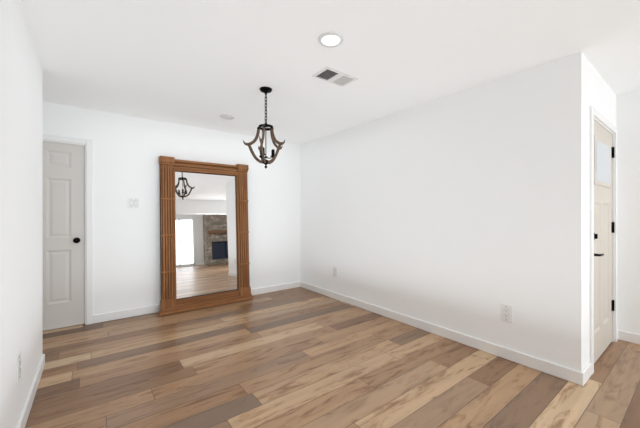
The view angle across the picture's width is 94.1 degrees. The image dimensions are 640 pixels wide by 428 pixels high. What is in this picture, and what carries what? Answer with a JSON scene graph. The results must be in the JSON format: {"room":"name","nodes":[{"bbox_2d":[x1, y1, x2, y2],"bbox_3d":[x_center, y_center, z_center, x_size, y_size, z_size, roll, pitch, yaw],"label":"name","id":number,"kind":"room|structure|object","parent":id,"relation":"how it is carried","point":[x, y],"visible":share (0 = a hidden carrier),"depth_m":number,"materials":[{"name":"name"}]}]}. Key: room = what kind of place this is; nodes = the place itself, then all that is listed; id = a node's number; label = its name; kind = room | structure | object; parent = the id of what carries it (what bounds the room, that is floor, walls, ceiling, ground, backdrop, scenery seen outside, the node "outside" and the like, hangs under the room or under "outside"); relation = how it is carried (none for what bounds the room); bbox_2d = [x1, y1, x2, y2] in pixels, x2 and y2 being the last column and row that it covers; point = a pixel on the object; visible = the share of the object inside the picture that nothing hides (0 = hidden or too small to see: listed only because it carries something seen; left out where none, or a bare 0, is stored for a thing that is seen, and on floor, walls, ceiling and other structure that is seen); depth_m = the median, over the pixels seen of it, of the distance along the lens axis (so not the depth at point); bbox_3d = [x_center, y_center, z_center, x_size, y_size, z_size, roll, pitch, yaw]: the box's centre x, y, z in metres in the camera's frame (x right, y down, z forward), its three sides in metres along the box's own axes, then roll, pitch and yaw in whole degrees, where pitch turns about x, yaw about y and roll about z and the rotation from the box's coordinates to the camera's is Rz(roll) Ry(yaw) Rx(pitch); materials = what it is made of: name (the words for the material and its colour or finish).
{"room":"empty dining room","nodes":[
{"label":"empty dining room","id":0,"kind":"room"},
{"bbox_2d":[0,0,42,427],"bbox_3d":[0.384,0.030,-1.147,0.120,2.440,8.950,0,0,-37],"label":"wall","id":1,"kind":"structure","parent":0,"point":[21,199],"depth_m":1.68,"materials":[{"name":"paint"}]},
{"bbox_2d":[17,351,20,383],"bbox_3d":[-1.671,0.850,1.656,0.009,0.149,0.094,0,0,-37],"label":"electrical outlet","id":2,"kind":"object","parent":1,"relation":"attached to","point":[18,366],"visible":1,"depth_m":1.64,"materials":[{"name":"white plastic"}]},
{"bbox_2d":[17,355,44,427],"bbox_3d":[0.401,1.202,-1.059,0.014,0.095,8.830,0,0,-37],"label":"baseboard","id":3,"kind":"structure","parent":1,"relation":"attached to","point":[22,422],"depth_m":1.93,"materials":[{"name":"paint"}]},
{"bbox_2d":[43,102,300,314],"bbox_3d":[-2.487,0.030,3.561,5.560,2.440,0.120,0,0,-37],"label":"wall","id":4,"kind":"structure","parent":0,"point":[128,151],"depth_m":3.74,"materials":[{"name":"paint"}]},
{"bbox_2d":[43,141,84,330],"bbox_3d":[-2.947,0.232,3.143,0.730,2.020,0.102,0,0,-37],"label":"back door","id":5,"kind":"structure","parent":4,"relation":"in","point":[63,235],"depth_m":3.27,"materials":[{"name":"grey paint"}]},
{"bbox_2d":[43,134,92,324],"bbox_3d":[-2.975,0.203,3.179,0.876,2.093,0.136,0,0,-37],"label":"door frame","id":6,"kind":"structure","parent":4,"relation":"attached to","point":[87,144],"depth_m":3.37,"materials":[{"name":"paint"}]},
{"bbox_2d":[128,198,138,207],"bbox_3d":[-2.275,-0.135,3.638,0.116,0.116,0.014,0,0,-37],"label":"light switch","id":7,"kind":"object","parent":4,"relation":"attached to","point":[133,202],"visible":1,"depth_m":3.64,"materials":[{"name":"white plastic"}]},
{"bbox_2d":[93,281,299,323],"bbox_3d":[-1.461,1.202,4.259,2.842,0.095,0.014,0,0,-37],"label":"baseboard","id":8,"kind":"structure","parent":4,"relation":"attached to","point":[103,317],"depth_m":3.69,"materials":[{"name":"paint"}]},
{"bbox_2d":[19,0,639,144],"bbox_3d":[1.954,-1.220,0.735,9.600,0.060,10.400,0,0,-37],"label":"ceiling","id":9,"kind":"structure","parent":0,"point":[205,64],"depth_m":2.20,"materials":[{"name":"paint"}]},
{"bbox_2d":[220,114,234,119],"bbox_3d":[-1.133,-1.185,3.650,0.176,0.011,0.176,0,0,-37],"label":"recessed light","id":10,"kind":"object","parent":9,"relation":"in","point":[228,117],"visible":1,"depth_m":3.65,"materials":[{"name":"white plastic"}]},
{"bbox_2d":[243,86,284,167],"bbox_3d":[-0.518,-0.810,2.853,0.400,0.759,0.393,0,0,-37],"label":"chandelier","id":11,"kind":"object","parent":9,"relation":"hanging from","point":[262,127],"visible":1,"depth_m":2.81,"materials":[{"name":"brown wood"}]},
{"bbox_2d":[318,32,343,47],"bbox_3d":[0.075,-1.185,2.031,0.176,0.011,0.176,0,0,-37],"label":"recessed light","id":12,"kind":"object","parent":9,"relation":"in","point":[331,39],"visible":1,"depth_m":2.02,"materials":[{"name":"white plastic"}]},
{"bbox_2d":[312,66,358,86],"bbox_3d":[0.137,-1.185,2.593,0.355,0.012,0.215,0,0,-37],"label":"ceiling vent","id":13,"kind":"object","parent":9,"relation":"in","point":[334,76],"visible":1,"depth_m":2.58,"materials":[{"name":"white metal"}]},
{"bbox_2d":[25,287,639,427],"bbox_3d":[1.954,1.280,0.735,9.600,0.060,10.400,0,0,-37],"label":"floor","id":14,"kind":"structure","parent":0,"point":[299,357],"depth_m":2.28,"materials":[{"name":"brown wood"}]},
{"bbox_2d":[158,156,252,315],"bbox_3d":[-1.527,0.259,4.076,1.220,1.982,0.208,0,0,-37],"label":"mirror","id":15,"kind":"object","parent":14,"relation":"on","point":[204,247],"visible":1,"depth_m":4.04,"materials":[{"name":"brown wood"}]},
{"bbox_2d":[301,51,585,371],"bbox_3d":[0.836,0.030,3.688,0.120,2.440,3.705,0,0,-37],"label":"wall","id":16,"kind":"structure","parent":0,"point":[463,212],"depth_m":2.82,"materials":[{"name":"paint"}]},
{"bbox_2d":[333,267,336,276],"bbox_3d":[0.219,0.855,4.391,0.009,0.149,0.094,0,0,-37],"label":"electrical outlet","id":17,"kind":"object","parent":16,"relation":"attached to","point":[334,271],"visible":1,"depth_m":4.38,"materials":[{"name":"white plastic"}]},
{"bbox_2d":[300,281,580,384],"bbox_3d":[0.782,1.202,3.648,0.014,0.095,3.705,0,0,-37],"label":"baseboard","id":18,"kind":"structure","parent":16,"relation":"attached to","point":[560,371],"depth_m":2.83,"materials":[{"name":"paint"}]},
{"bbox_2d":[501,303,512,322],"bbox_3d":[1.607,0.855,2.569,0.009,0.149,0.094,0,0,-37],"label":"electrical outlet","id":19,"kind":"object","parent":16,"relation":"attached to","point":[506,313],"visible":1,"depth_m":2.56,"materials":[{"name":"white plastic"}]},
{"bbox_2d":[586,58,615,365],"bbox_3d":[2.499,0.030,2.702,1.330,2.440,0.120,0,0,-37],"label":"wall","id":20,"kind":"structure","parent":0,"point":[600,96],"depth_m":2.32,"materials":[{"name":"paint"}]},
{"bbox_2d":[581,363,591,385],"bbox_3d":[2.006,1.202,2.242,0.256,0.095,0.014,0,0,-37],"label":"baseboard","id":21,"kind":"structure","parent":20,"relation":"attached to","point":[586,373],"depth_m":2.21,"materials":[{"name":"paint"}]},
{"bbox_2d":[590,106,616,373],"bbox_3d":[2.480,0.203,2.677,1.026,2.093,0.136,0,0,-37],"label":"door frame","id":22,"kind":"structure","parent":20,"relation":"attached to","point":[596,115],"depth_m":2.49,"materials":[{"name":"paint"}]},
{"bbox_2d":[594,121,614,363],"bbox_3d":[2.510,0.232,2.641,0.883,2.020,0.103,0,0,-37],"label":"front door","id":23,"kind":"structure","parent":20,"relation":"in","point":[604,228],"depth_m":2.66,"materials":[{"name":"beige paint"}]},
{"bbox_2d":[616,90,639,334],"bbox_3d":[3.463,0.030,2.434,0.120,2.440,1.475,0,0,-37],"label":"wall","id":24,"kind":"structure","parent":0,"point":[628,202],"depth_m":2.92,"materials":[{"name":"paint"}]},
{"bbox_2d":[618,330,639,344],"bbox_3d":[3.410,1.202,2.393,0.014,0.095,1.475,0,0,-37],"label":"baseboard","id":25,"kind":"structure","parent":24,"relation":"attached to","point":[628,337],"depth_m":2.91,"materials":[{"name":"paint"}]}
]}

